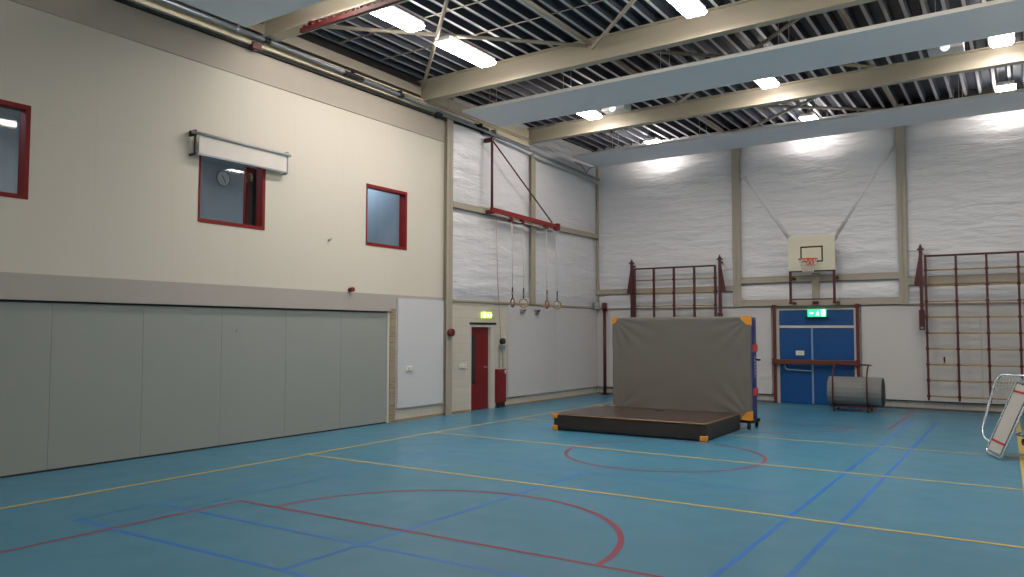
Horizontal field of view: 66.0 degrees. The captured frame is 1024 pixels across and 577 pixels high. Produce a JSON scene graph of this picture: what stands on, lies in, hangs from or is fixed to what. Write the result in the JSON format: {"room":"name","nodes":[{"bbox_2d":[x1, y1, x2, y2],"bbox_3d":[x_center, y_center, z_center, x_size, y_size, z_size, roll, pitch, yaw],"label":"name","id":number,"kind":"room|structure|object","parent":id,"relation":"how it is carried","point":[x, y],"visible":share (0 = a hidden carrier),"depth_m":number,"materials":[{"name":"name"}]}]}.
{"room":"gymnasium","nodes":[
{"label":"gymnasium","id":0,"kind":"room"},
{"bbox_2d":[0,107,398,245],"bbox_3d":[-5.375,-1.377,15.508,3.498,3.000,20.200,-2,-4,33],"label":"wall","id":1,"kind":"structure","parent":0,"point":[218,202],"depth_m":17.11,"materials":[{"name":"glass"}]},
{"bbox_2d":[216,170,230,186],"bbox_3d":[-6.278,-2.392,17.141,0.045,0.354,0.354,-2,-4,33],"label":"wall clock","id":2,"kind":"object","parent":1,"relation":"attached to","point":[223,178],"visible":1,"depth_m":17.13,"materials":[{"name":"white plastic"}]},
{"bbox_2d":[243,167,256,225],"bbox_3d":[-4.621,-1.111,14.854,0.060,2.200,1.050,-2,-4,33],"label":"door","id":3,"kind":"structure","parent":1,"relation":"in","point":[249,186],"depth_m":14.51,"materials":[{"name":"red paint"}]},
{"bbox_2d":[0,0,596,422],"bbox_3d":[-3.964,-1.188,14.341,0.323,7.700,23.600,-2,-4,33],"label":"wall","id":4,"kind":"structure","parent":0,"point":[115,92],"depth_m":12.59,"materials":[{"name":"paint"}]},
{"bbox_2d":[0,99,30,199],"bbox_3d":[-6.971,-1.846,9.801,0.172,1.260,1.760,-2,-4,33],"label":"window","id":5,"kind":"structure","parent":4,"relation":"in","point":[25,110],"depth_m":10.47,"materials":[{"name":"red paint"}]},
{"bbox_2d":[0,299,386,477],"bbox_3d":[-6.528,1.298,10.333,0.120,2.300,14.320,-2,-4,33],"label":"door","id":6,"kind":"structure","parent":4,"relation":"in","point":[82,384],"depth_m":12.18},
{"bbox_2d":[198,155,265,229],"bbox_3d":[-4.734,-1.658,13.243,0.172,1.240,1.320,-2,-4,33],"label":"window","id":7,"kind":"structure","parent":4,"relation":"in","point":[261,173],"depth_m":13.70,"materials":[{"name":"red paint"}]},
{"bbox_2d":[189,129,290,174],"bbox_3d":[-4.546,-2.267,13.274,0.168,0.400,1.980,-2,-4,33],"label":"roller blind","id":8,"kind":"object","parent":4,"relation":"attached to","point":[212,146],"visible":1,"depth_m":13.18,"materials":[{"name":"fabric"}]},
{"bbox_2d":[171,0,420,95],"bbox_3d":[-6.180,-4.672,10.958,0.120,0.190,15.200,-2,-4,33],"label":"trim","id":9,"kind":"structure","parent":4,"relation":"attached to","point":[295,42],"depth_m":15.19,"materials":[{"name":"paint"}]},
{"bbox_2d":[114,0,529,146],"bbox_3d":[-4.920,-4.248,12.754,0.181,0.280,19.620,-2,-4,33],"label":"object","id":10,"kind":"object","parent":4,"relation":"attached to","point":[154,7],"visible":0.84,"depth_m":14.13,"materials":[{"name":"grey metal"}]},
{"bbox_2d":[366,183,406,249],"bbox_3d":[-2.662,-1.469,16.430,0.172,1.250,1.250,-2,-4,33],"label":"window","id":11,"kind":"structure","parent":4,"relation":"in","point":[402,195],"depth_m":16.85,"materials":[{"name":"red paint"}]},
{"bbox_2d":[395,298,443,408],"bbox_3d":[-1.988,1.388,17.131,0.060,2.300,1.540,-2,-4,33],"label":"wall panel","id":12,"kind":"object","parent":4,"relation":"attached to","point":[419,322],"visible":1,"depth_m":17.06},
{"bbox_2d":[406,366,412,370],"bbox_3d":[-2.169,1.703,16.742,0.042,0.110,0.200,-2,-4,33],"label":"light switch","id":13,"kind":"object","parent":12,"relation":"attached to","point":[408,368],"visible":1,"depth_m":16.70,"materials":[{"name":"white plastic"}]},
{"bbox_2d":[459,364,465,368],"bbox_3d":[-1.172,1.816,18.369,0.045,0.098,0.235,-2,-4,33],"label":"light switch","id":14,"kind":"object","parent":4,"relation":"attached to","point":[461,366],"visible":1,"depth_m":18.36,"materials":[{"name":"white plastic"}]},
{"bbox_2d":[469,322,495,410],"bbox_3d":[-0.775,1.878,19.128,0.228,2.100,1.070,-2,-4,33],"label":"door","id":15,"kind":"structure","parent":4,"relation":"in","point":[482,335],"depth_m":19.17,"materials":[{"name":"red wood"}]},
{"bbox_2d":[469,322,495,324],"bbox_3d":[-0.707,0.852,19.140,0.050,0.050,1.071,-2,-4,34],"label":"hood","id":16,"kind":"object","parent":15,"relation":"attached to","point":[471,323],"depth_m":19.00,"materials":[{"name":"black metal"}]},
{"bbox_2d":[480,311,492,317],"bbox_3d":[-0.626,0.634,19.218,0.070,0.175,0.431,-2,-4,34],"label":"exit sign","id":17,"kind":"object","parent":4,"relation":"attached to","point":[484,314],"visible":1,"depth_m":19.18,"materials":[{"name":"plastic"}]},
{"bbox_2d":[391,392,596,422],"bbox_3d":[0.041,2.959,20.132,0.035,0.050,9.161,-2,-4,34],"label":"baseboard","id":18,"kind":"structure","parent":4,"relation":"attached to","point":[468,410],"depth_m":18.42,"materials":[{"name":"grey wood"}]},
{"bbox_2d":[495,369,505,407],"bbox_3d":[-0.279,2.480,19.608,0.109,0.950,0.370,-2,-4,33],"label":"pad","id":19,"kind":"object","parent":4,"relation":"attached to","point":[500,374],"visible":1,"depth_m":19.52,"materials":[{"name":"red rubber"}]},
{"bbox_2d":[498,338,505,367],"bbox_3d":[-0.215,1.608,19.680,0.183,0.740,0.220,-2,-4,33],"label":"winch","id":20,"kind":"object","parent":4,"relation":"attached to","point":[501,341],"visible":1,"depth_m":19.65,"materials":[{"name":"grey metal"}]},
{"bbox_2d":[453,299,591,307],"bbox_3d":[0.581,0.426,21.059,0.070,0.050,7.252,-2,-4,34],"label":"trim","id":21,"kind":"structure","parent":4,"relation":"attached to","point":[457,300],"depth_m":20.27,"materials":[{"name":"paint"}]},
{"bbox_2d":[507,305,556,397],"bbox_3d":[0.552,1.641,20.935,0.050,2.330,2.381,-2,-4,34],"label":"wall panel","id":22,"kind":"object","parent":4,"relation":"attached to","point":[531,337],"depth_m":20.81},
{"bbox_2d":[556,308,596,390],"bbox_3d":[1.888,1.749,22.916,0.050,2.330,2.396,-2,-4,34],"label":"wall panel","id":23,"kind":"object","parent":4,"relation":"attached to","point":[576,329],"depth_m":22.83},
{"bbox_2d":[0,394,1023,576],"bbox_3d":[1.390,2.575,10.656,13.300,0.204,24.000,-2,-4,33],"label":"floor","id":24,"kind":"structure","parent":0,"point":[811,490],"depth_m":8.55,"materials":[{"name":"blue rubber"}]},
{"bbox_2d":[443,97,453,414],"bbox_3d":[-1.480,-0.836,18.021,0.150,7.400,0.220,-2,-4,33],"label":"steel column","id":25,"kind":"structure","parent":24,"relation":"on","point":[448,133],"depth_m":18.00,"materials":[{"name":"metal"}]},
{"bbox_2d":[447,329,454,335],"bbox_3d":[-1.385,0.996,17.823,0.120,0.170,0.170,-2,-4,33],"label":"bell","id":26,"kind":"object","parent":25,"relation":"attached to","point":[451,332],"visible":1,"depth_m":17.77,"materials":[{"name":"red metal"}]},
{"bbox_2d":[600,303,609,394],"bbox_3d":[2.791,1.804,23.637,0.223,2.740,0.200,-2,-4,33],"label":"post","id":27,"kind":"object","parent":24,"relation":"on","point":[604,305],"visible":1,"depth_m":23.61,"materials":[{"name":"red metal"}]},
{"bbox_2d":[552,405,740,441],"bbox_3d":[2.602,2.562,15.158,3.040,0.326,2.056,-2,-4,33],"label":"mat","id":28,"kind":"object","parent":24,"relation":"on","point":[702,426],"visible":1,"depth_m":14.46,"materials":[{"name":"brown plastic"}]},
{"bbox_2d":[740,418,759,428],"bbox_3d":[3.625,1.778,16.243,2.820,2.001,0.638,-2,-4,33],"label":"trolley","id":29,"kind":"object","parent":24,"relation":"on","point":[755,421],"visible":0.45,"depth_m":15.33,"materials":[{"name":"black metal"}]},
{"bbox_2d":[612,316,760,420],"bbox_3d":[3.511,1.587,16.134,3.075,2.014,0.341,-2,-4,33],"label":"mat","id":30,"kind":"object","parent":29,"relation":"on","point":[708,364],"visible":0.88,"depth_m":15.93,"materials":[{"name":"grey fabric"}]},
{"bbox_2d":[772,304,859,402],"bbox_3d":[7.846,1.707,20.405,2.160,2.600,0.140,-2,-4,33],"label":"barrier","id":31,"kind":"object","parent":24,"relation":"on","point":[775,361],"visible":0.87,"depth_m":20.45,"materials":[{"name":"red metal"}]},
{"bbox_2d":[831,364,879,412],"bbox_3d":[8.145,2.361,18.755,1.000,1.118,0.738,-2,-4,33],"label":"trolley","id":32,"kind":"object","parent":24,"relation":"on","point":[867,407],"visible":0.94,"depth_m":18.67,"materials":[{"name":"red metal"}]},
{"bbox_2d":[827,376,885,406],"bbox_3d":[8.203,2.454,18.775,1.189,0.696,0.696,-2,-4,33],"label":"rolled mat","id":33,"kind":"object","parent":32,"relation":"on","point":[849,391],"visible":0.99,"depth_m":18.54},
{"bbox_2d":[981,374,1023,458],"bbox_3d":[7.726,1.924,11.873,1.180,1.221,1.050,-2,-4,33],"label":"trampoline","id":34,"kind":"object","parent":24,"relation":"on","point":[1003,432],"visible":1,"depth_m":11.93,"materials":[{"name":"white metal"}]},
{"bbox_2d":[453,97,595,306],"bbox_3d":[0.596,-1.952,21.155,0.086,4.730,7.251,-2,-4,34],"label":"wall","id":35,"kind":"structure","parent":0,"point":[568,199],"depth_m":20.46,"materials":[{"name":"white"}]},
{"bbox_2d":[432,98,528,138],"bbox_3d":[-0.768,-4.185,19.233,0.120,0.220,4.202,-2,-4,34],"label":"trim","id":36,"kind":"structure","parent":35,"relation":"attached to","point":[447,103],"depth_m":18.76,"materials":[{"name":"beige metal"}]},
{"bbox_2d":[453,201,530,223],"bbox_3d":[-0.468,-1.865,19.538,0.120,0.140,3.332,-2,-4,34],"label":"trim","id":37,"kind":"structure","parent":35,"relation":"attached to","point":[456,205],"depth_m":18.80,"materials":[{"name":"paint"}]},
{"bbox_2d":[482,137,559,231],"bbox_3d":[0.382,-2.621,20.430,0.350,2.012,3.203,-2,-4,38],"label":"jib","id":38,"kind":"object","parent":35,"relation":"attached to","point":[511,215],"visible":0.98,"depth_m":19.82,"materials":[{"name":"red metal"}]},
{"bbox_2d":[496,214,500,337],"bbox_3d":[-0.334,-0.313,19.534,0.022,3.081,0.247,-2,-4,29],"label":"rope","id":39,"kind":"object","parent":38,"relation":"hanging from","point":[496,214],"visible":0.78,"depth_m":19.50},
{"bbox_2d":[510,249,514,306],"bbox_3d":[0.014,-0.609,19.580,0.053,2.163,0.246,1,-3,-19],"label":"ring","id":40,"kind":"object","parent":38,"relation":"hanging from","point":[512,249],"visible":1,"depth_m":19.56,"materials":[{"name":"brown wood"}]},
{"bbox_2d":[519,253,527,307],"bbox_3d":[0.294,-0.587,19.994,0.247,2.162,0.047,1,-3,-23],"label":"ring","id":41,"kind":"object","parent":38,"relation":"hanging from","point":[523,298],"visible":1,"depth_m":19.96,"materials":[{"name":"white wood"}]},
{"bbox_2d":[545,229,548,308],"bbox_3d":[0.930,-0.535,20.939,0.053,2.163,0.246,1,-3,-19],"label":"ring","id":42,"kind":"object","parent":38,"relation":"hanging from","point":[546,229],"visible":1,"depth_m":20.95,"materials":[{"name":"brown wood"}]},
{"bbox_2d":[553,231,560,308],"bbox_3d":[1.227,-0.511,21.378,0.247,2.162,0.047,1,-3,-23],"label":"ring","id":43,"kind":"object","parent":38,"relation":"hanging from","point":[556,231],"visible":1,"depth_m":21.34,"materials":[{"name":"white fabric"}]},
{"bbox_2d":[529,154,535,303],"bbox_3d":[0.506,-1.585,20.997,0.173,3.980,0.200,-2,-4,33],"label":"steel column","id":44,"kind":"structure","parent":35,"relation":"attached to","point":[532,299],"depth_m":20.95,"materials":[{"name":"metal"}]},
{"bbox_2d":[532,154,599,184],"bbox_3d":[1.634,-3.477,22.488,0.208,0.497,3.738,-2,-4,34],"label":"duct","id":45,"kind":"object","parent":35,"relation":"attached to","point":[533,155],"visible":1,"depth_m":22.40,"materials":[{"name":"grey metal"}]},
{"bbox_2d":[536,224,597,238],"bbox_3d":[1.577,-1.660,22.567,0.120,0.140,3.593,-2,-4,34],"label":"trim","id":46,"kind":"structure","parent":35,"relation":"attached to","point":[562,229],"depth_m":22.92,"materials":[{"name":"paint"}]},
{"bbox_2d":[592,302,598,308],"bbox_3d":[2.524,0.519,23.773,0.123,0.200,0.220,-2,-4,33],"label":"junction box","id":47,"kind":"object","parent":35,"relation":"attached to","point":[595,305],"visible":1,"depth_m":23.69,"materials":[{"name":"grey plastic"}]},
{"bbox_2d":[596,151,599,306],"bbox_3d":[2.594,-1.815,24.124,0.122,4.780,0.110,-2,-4,33],"label":"steel column","id":48,"kind":"structure","parent":35,"relation":"attached to","point":[597,186],"depth_m":24.07,"materials":[{"name":"metal"}]},
{"bbox_2d":[311,0,1023,151],"bbox_3d":[1.442,-5.184,11.046,13.400,0.508,24.000,-2,-4,33],"label":"ceiling","id":49,"kind":"structure","parent":0,"point":[591,20],"depth_m":15.70,"materials":[{"name":"black metal"}]},
{"bbox_2d":[177,0,326,26],"bbox_3d":[0.200,-4.817,8.908,11.780,0.784,1.600,-2,-4,33],"label":"acoustic baffle","id":50,"kind":"object","parent":49,"relation":"hanging from","point":[246,13],"visible":1,"depth_m":12.01,"materials":[{"name":"grey fabric"}]},
{"bbox_2d":[370,6,424,32],"bbox_3d":[-2.001,-4.693,13.287,0.400,0.320,1.250,-2,-4,33],"label":"fluorescent light","id":51,"kind":"object","parent":49,"relation":"hanging from","point":[402,19],"visible":0.66,"depth_m":13.32,"materials":[{"name":"white plastic"}]},
{"bbox_2d":[434,31,495,67],"bbox_3d":[-0.871,-4.598,15.025,0.400,0.320,1.500,-2,-4,33],"label":"fluorescent light","id":52,"kind":"object","parent":49,"relation":"hanging from","point":[449,43],"visible":1,"depth_m":14.85,"materials":[{"name":"white plastic"}]},
{"bbox_2d":[577,110,601,119],"bbox_3d":[1.769,-4.377,19.087,0.400,0.320,1.100,-2,-4,33],"label":"fluorescent light","id":53,"kind":"object","parent":49,"relation":"hanging from","point":[590,115],"visible":0.44,"depth_m":19.20,"materials":[{"name":"white plastic"}]},
{"bbox_2d":[602,104,630,114],"bbox_3d":[2.526,-4.391,19.115,0.600,0.306,0.430,-2,-4,33],"label":"ceiling light","id":54,"kind":"object","parent":49,"relation":"attached to","point":[622,108],"visible":0.56,"depth_m":19.04,"materials":[{"name":"white plastic"}]},
{"bbox_2d":[418,0,876,101],"bbox_3d":[3.347,-4.654,13.958,12.800,0.742,0.200,-2,-4,33],"label":"ceiling beam","id":55,"kind":"structure","parent":49,"relation":"attached to","point":[743,15],"depth_m":14.65,"materials":[{"name":"metal"}]},
{"bbox_2d":[645,137,661,143],"bbox_3d":[4.061,-4.244,22.616,0.400,0.200,0.480,-2,-4,33],"label":"fluorescent light","id":56,"kind":"object","parent":49,"relation":"hanging from","point":[651,140],"visible":0.81,"depth_m":22.43,"materials":[{"name":"white plastic"}]},
{"bbox_2d":[645,140,659,143],"bbox_3d":[4.061,-4.169,22.613,0.400,0.050,0.440,-2,-4,33],"label":"diffuser","id":57,"kind":"object","parent":56,"relation":"attached to","point":[646,141],"depth_m":22.44,"materials":[{"name":"white plastic"}]},
{"bbox_2d":[668,0,706,17],"bbox_3d":[2.711,-4.786,12.707,0.400,0.320,1.500,-2,-4,33],"label":"fluorescent light","id":58,"kind":"object","parent":49,"relation":"hanging from","point":[688,8],"visible":1,"depth_m":12.98,"materials":[{"name":"white plastic"}]},
{"bbox_2d":[462,0,1023,126],"bbox_3d":[4.287,-4.488,15.290,11.880,0.742,1.570,-2,-4,33],"label":"acoustic baffle","id":59,"kind":"object","parent":49,"relation":"hanging from","point":[993,18],"visible":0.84,"depth_m":14.72,"materials":[{"name":"grey fabric"}]},
{"bbox_2d":[755,77,778,88],"bbox_3d":[5.351,-4.565,16.769,0.400,0.320,1.100,-2,-4,33],"label":"fluorescent light","id":60,"kind":"object","parent":49,"relation":"hanging from","point":[769,82],"visible":0.37,"depth_m":16.91,"materials":[{"name":"white plastic"}]},
{"bbox_2d":[527,41,1023,143],"bbox_3d":[5.742,-4.319,17.636,12.800,0.534,0.200,-2,-4,33],"label":"ceiling beam","id":61,"kind":"structure","parent":49,"relation":"attached to","point":[984,58],"depth_m":17.27,"materials":[{"name":"metal"}]},
{"bbox_2d":[614,59,676,101],"bbox_3d":[2.741,-4.580,16.974,0.090,0.090,4.200,-2,-4,33],"label":"brace","id":62,"kind":"object","parent":61,"relation":"attached to","point":[618,61],"depth_m":16.45,"materials":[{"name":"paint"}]},
{"bbox_2d":[677,100,725,132],"bbox_3d":[5.027,-4.388,20.492,0.090,0.090,3.800,-2,-4,33],"label":"brace","id":63,"kind":"object","parent":61,"relation":"attached to","point":[703,118],"depth_m":20.85,"materials":[{"name":"paint"}]},
{"bbox_2d":[676,18,800,104],"bbox_3d":[4.544,-4.575,15.802,0.072,0.139,5.940,1,-3,-12],"label":"brace","id":64,"kind":"object","parent":61,"relation":"attached to","point":[791,22],"depth_m":14.65,"materials":[{"name":"paint"}]},
{"bbox_2d":[649,50,869,67],"bbox_3d":[4.545,-4.635,15.805,5.940,0.139,0.072,1,-3,-12],"label":"brace","id":65,"kind":"object","parent":61,"relation":"attached to","point":[658,51],"depth_m":15.60,"materials":[{"name":"paint"}]},
{"bbox_2d":[743,97,818,129],"bbox_3d":[6.804,-4.386,19.278,0.072,0.139,5.598,1,-3,-16],"label":"brace","id":66,"kind":"object","parent":61,"relation":"attached to","point":[810,99],"depth_m":19.56,"materials":[{"name":"paint"}]},
{"bbox_2d":[760,105,884,110],"bbox_3d":[6.804,-4.446,19.281,5.598,0.139,0.072,1,-3,-8],"label":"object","id":67,"kind":"structure","parent":61,"relation":"attached to","point":[767,106],"depth_m":19.38,"materials":[{"name":"paint"}]},
{"bbox_2d":[837,8,872,65],"bbox_3d":[6.331,-4.769,14.651,0.090,0.090,4.200,-2,-4,33],"label":"brace","id":68,"kind":"object","parent":61,"relation":"attached to","point":[841,12],"depth_m":14.09,"materials":[{"name":"paint"}]},
{"bbox_2d":[870,65,897,107],"bbox_3d":[8.618,-4.577,18.169,0.090,0.090,3.800,-2,-4,33],"label":"brace","id":69,"kind":"object","parent":61,"relation":"attached to","point":[884,88],"depth_m":18.51,"materials":[{"name":"paint"}]},
{"bbox_2d":[572,75,1023,166],"bbox_3d":[7.203,-4.236,19.905,12.020,0.742,1.600,-2,-4,33],"label":"acoustic baffle","id":70,"kind":"object","parent":49,"relation":"hanging from","point":[1010,100],"visible":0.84,"depth_m":19.46,"materials":[{"name":"grey metal"}]},
{"bbox_2d":[799,112,817,120],"bbox_3d":[7.643,-4.432,20.299,0.400,0.200,0.480,-2,-4,33],"label":"fluorescent light","id":71,"kind":"object","parent":49,"relation":"hanging from","point":[810,115],"visible":0.81,"depth_m":20.12,"materials":[{"name":"white plastic"}]},
{"bbox_2d":[799,115,817,120],"bbox_3d":[7.643,-4.357,20.295,0.400,0.050,0.440,-2,-4,33],"label":"diffuser","id":72,"kind":"object","parent":71,"relation":"attached to","point":[803,117],"depth_m":20.14,"materials":[{"name":"white plastic"}]},
{"bbox_2d":[927,42,964,56],"bbox_3d":[8.249,-4.661,14.992,0.600,0.419,0.430,-2,-4,33],"label":"ceiling light","id":73,"kind":"object","parent":49,"relation":"attached to","point":[959,47],"visible":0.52,"depth_m":14.95,"materials":[{"name":"grey metal"}]},
{"bbox_2d":[989,33,1013,47],"bbox_3d":[8.958,-4.754,14.435,0.400,0.320,1.100,-2,-4,33],"label":"fluorescent light","id":74,"kind":"object","parent":49,"relation":"hanging from","point":[1008,39],"visible":0.4,"depth_m":14.58,"materials":[{"name":"white plastic"}]},
{"bbox_2d":[995,80,1015,91],"bbox_3d":[11.250,-4.622,17.965,0.400,0.200,0.480,-2,-4,33],"label":"fluorescent light","id":75,"kind":"object","parent":49,"relation":"hanging from","point":[1006,85],"visible":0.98,"depth_m":17.81,"materials":[{"name":"white plastic"}]},
{"bbox_2d":[995,84,1015,91],"bbox_3d":[11.250,-4.547,17.961,0.400,0.050,0.440,-2,-4,33],"label":"diffuser","id":76,"kind":"object","parent":75,"relation":"attached to","point":[1000,87],"depth_m":17.84,"materials":[{"name":"white plastic"}]},
{"bbox_2d":[596,109,1023,308],"bbox_3d":[7.869,-2.011,20.726,12.680,4.940,0.096,-2,-4,33],"label":"wall","id":77,"kind":"structure","parent":0,"point":[964,177],"depth_m":20.48,"materials":[{"name":"white"}]},
{"bbox_2d":[596,286,732,294],"bbox_3d":[4.332,0.065,22.904,4.260,0.160,0.110,-2,-4,33],"label":"trim","id":78,"kind":"structure","parent":77,"relation":"attached to","point":[707,288],"depth_m":22.85,"materials":[{"name":"paint"}]},
{"bbox_2d":[627,255,725,317],"bbox_3d":[4.658,0.960,22.413,2.930,3.700,0.295,-2,-4,33],"label":"wall bars","id":79,"kind":"object","parent":77,"relation":"attached to","point":[631,289],"visible":0.5,"depth_m":22.35,"materials":[{"name":"red metal"}]},
{"bbox_2d":[731,129,740,306],"bbox_3d":[6.215,-1.955,21.802,0.210,4.940,0.150,-2,-4,33],"label":"steel column","id":80,"kind":"structure","parent":77,"relation":"attached to","point":[734,152],"depth_m":21.72,"materials":[{"name":"metal"}]},
{"bbox_2d":[743,176,789,238],"bbox_3d":[6.942,-2.148,21.352,1.350,1.966,0.120,-2,-4,33],"label":"trim","id":81,"kind":"structure","parent":77,"relation":"attached to","point":[745,178],"depth_m":21.33,"materials":[{"name":"silver painted steel"}]},
{"bbox_2d":[788,235,839,304],"bbox_3d":[7.655,-0.475,20.141,1.150,1.730,1.128,-2,-4,33],"label":"basketball hoop","id":82,"kind":"object","parent":77,"relation":"attached to","point":[806,254],"visible":1,"depth_m":20.14,"materials":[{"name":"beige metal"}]},
{"bbox_2d":[741,272,898,283],"bbox_3d":[7.943,-0.261,20.574,3.930,0.170,0.110,-2,-4,33],"label":"trim","id":83,"kind":"structure","parent":77,"relation":"attached to","point":[891,275],"depth_m":20.40,"materials":[{"name":"paint"}]},
{"bbox_2d":[741,297,905,306],"bbox_3d":[7.945,0.363,20.545,4.170,0.180,0.100,-2,-4,33],"label":"trim","id":84,"kind":"structure","parent":77,"relation":"attached to","point":[889,300],"depth_m":20.36,"materials":[{"name":"paint"}]},
{"bbox_2d":[835,147,893,240],"bbox_3d":[8.926,-2.390,20.076,1.522,2.314,0.120,-2,-4,33],"label":"trim","id":85,"kind":"structure","parent":77,"relation":"attached to","point":[890,149],"depth_m":20.00,"materials":[{"name":"silver painted metal"}]},
{"bbox_2d":[895,104,908,304],"bbox_3d":[9.679,-2.096,19.558,0.190,4.990,0.150,-2,-4,33],"label":"steel column","id":86,"kind":"structure","parent":77,"relation":"attached to","point":[900,149],"depth_m":19.48,"materials":[{"name":"metal"}]},
{"bbox_2d":[908,273,1023,284],"bbox_3d":[11.475,-0.240,18.278,4.110,0.210,0.110,-2,-4,33],"label":"trim","id":87,"kind":"structure","parent":77,"relation":"attached to","point":[1009,277],"depth_m":18.61,"materials":[{"name":"paint"}]},
{"bbox_2d":[914,244,1023,402],"bbox_3d":[11.207,0.760,18.167,3.406,3.740,0.295,-2,-4,33],"label":"wall bars","id":88,"kind":"object","parent":77,"relation":"attached to","point":[923,314],"visible":0.96,"depth_m":18.46,"materials":[{"name":"red metal"}]},
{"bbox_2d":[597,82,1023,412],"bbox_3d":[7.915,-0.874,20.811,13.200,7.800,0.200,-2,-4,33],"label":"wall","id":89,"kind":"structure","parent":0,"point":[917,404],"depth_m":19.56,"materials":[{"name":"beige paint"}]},
{"bbox_2d":[597,309,676,386],"bbox_3d":[3.629,1.778,23.303,2.650,2.320,0.050,-2,-4,33],"label":"wall panel","id":90,"kind":"object","parent":89,"relation":"attached to","point":[639,312],"depth_m":23.73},
{"bbox_2d":[596,306,736,309],"bbox_3d":[4.380,0.576,22.869,4.350,0.045,0.070,-2,-4,33],"label":"trim","id":91,"kind":"structure","parent":89,"relation":"attached to","point":[728,306],"depth_m":22.71,"materials":[{"name":"paint"}]},
{"bbox_2d":[677,307,772,393],"bbox_3d":[5.858,1.703,21.858,2.655,2.320,0.050,-2,-4,33],"label":"wall panel","id":92,"kind":"object","parent":89,"relation":"attached to","point":[763,315],"depth_m":21.27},
{"bbox_2d":[506,386,1004,404],"bbox_3d":[6.522,2.694,18.477,12.800,0.020,4.900,-2,-4,33],"label":"trim","id":93,"kind":"structure","parent":89,"relation":"attached to","point":[597,386],"depth_m":19.03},
{"bbox_2d":[597,392,1023,414],"bbox_3d":[7.852,2.993,20.514,12.800,0.045,0.012,-2,-4,33],"label":"baseboard","id":94,"kind":"structure","parent":89,"relation":"attached to","point":[597,392],"depth_m":19.05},
{"bbox_2d":[776,308,856,404],"bbox_3d":[7.942,1.770,20.550,1.980,2.490,0.266,-2,-4,33],"label":"door","id":95,"kind":"structure","parent":89,"relation":"in","point":[799,337],"depth_m":20.56,"materials":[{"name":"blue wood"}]},
{"bbox_2d":[804,309,828,317],"bbox_3d":[7.924,0.656,20.507,0.580,0.230,0.120,-2,-4,33],"label":"exit sign","id":96,"kind":"object","parent":95,"relation":"attached to","point":[811,313],"visible":1,"depth_m":20.47,"materials":[{"name":"green plastic"}]},
{"bbox_2d":[861,304,982,402],"bbox_3d":[9.941,1.566,19.212,2.600,2.320,0.050,-2,-4,33],"label":"wall panel","id":97,"kind":"object","parent":89,"relation":"attached to","point":[893,343],"depth_m":19.18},
{"bbox_2d":[906,302,1023,305],"bbox_3d":[11.455,0.339,18.283,4.180,0.045,0.070,-2,-4,33],"label":"trim","id":98,"kind":"structure","parent":89,"relation":"attached to","point":[980,302],"depth_m":18.67,"materials":[{"name":"paint"}]},
{"bbox_2d":[981,304,1023,403],"bbox_3d":[12.124,1.493,17.797,2.595,2.320,0.050,-2,-4,33],"label":"wall panel","id":99,"kind":"object","parent":89,"relation":"attached to","point":[999,324],"depth_m":18.27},
{"bbox_3d":[6.890,-1.701,7.315,0.200,8.000,24.000,-2,-4,33],"label":"wall","id":100,"kind":"structure","parent":0,"visible":0},
{"bbox_2d":[261,0,410,41],"bbox_3d":[0.979,-4.789,10.311,12.800,0.614,0.300,-2,-4,33],"label":"ceiling beam","id":101,"kind":"structure","parent":100,"relation":"attached to","point":[286,26],"depth_m":13.13,"materials":[{"name":"metal"}]},
{"bbox_2d":[300,0,404,33],"bbox_3d":[-2.021,-4.335,12.051,3.352,0.214,0.250,-2,-4,33],"label":"rail","id":102,"kind":"object","parent":101,"relation":"hanging from","point":[312,25],"visible":1,"depth_m":12.30,"materials":[{"name":"red metal"}]},
{"bbox_2d":[157,0,599,180],"bbox_3d":[-3.817,-4.086,14.286,0.216,0.553,23.402,-2,-4,33],"label":"pipe","id":103,"kind":"object","parent":101,"relation":"attached to","point":[235,27],"visible":0.99,"depth_m":15.28,"materials":[{"name":"grey metal"}]},
{"bbox_2d":[521,0,591,44],"bbox_3d":[0.359,-4.780,13.309,0.090,0.090,4.150,-2,-4,33],"label":"brace","id":104,"kind":"object","parent":101,"relation":"attached to","point":[530,3],"depth_m":13.94,"materials":[{"name":"paint"}]},
{"bbox_2d":[324,25,587,47],"bbox_3d":[-1.381,-4.649,14.434,5.800,0.137,0.072,1,-3,-13],"label":"brace","id":105,"kind":"object","parent":104,"relation":"attached to","point":[330,26],"depth_m":14.51,"materials":[{"name":"paint"}]},
{"bbox_2d":[421,0,448,88],"bbox_3d":[-1.381,-4.589,14.430,0.072,0.137,5.800,1,-3,-11],"label":"brace","id":106,"kind":"object","parent":105,"relation":"attached to","point":[445,4],"depth_m":14.44,"materials":[{"name":"paint"}]},
{"bbox_2d":[380,0,604,59],"bbox_3d":[2.465,-4.882,12.609,12.200,0.214,0.024,-2,-4,33],"label":"conduit pipe","id":107,"kind":"object","parent":104,"relation":"attached to","point":[599,0],"visible":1,"depth_m":14.20,"materials":[{"name":"metal"}]},
{"bbox_3d":[3.950,-4.969,10.986,0.090,0.090,4.150,-2,-4,33],"label":"ceiling","id":108,"kind":"structure","parent":101,"relation":"attached to","visible":0},
{"bbox_2d":[340,0,485,42],"bbox_3d":[1.850,-4.934,11.663,12.200,0.214,0.024,-2,-4,33],"label":"conduit pipe","id":109,"kind":"object","parent":108,"relation":"attached to","point":[481,0],"visible":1,"depth_m":13.77,"materials":[{"name":"metal"}]},
{"bbox_3d":[2.163,-4.835,12.140,4.251,0.139,4.201,-2,-4,33],"label":"ceiling","id":110,"kind":"structure","parent":0,"visible":0},
{"bbox_2d":[591,0,635,48],"bbox_3d":[2.163,-4.775,12.137,0.072,0.139,5.905,1,-3,-12],"label":"brace","id":111,"kind":"object","parent":110,"relation":"attached to","point":[631,2],"depth_m":13.82,"materials":[{"name":"paint"}]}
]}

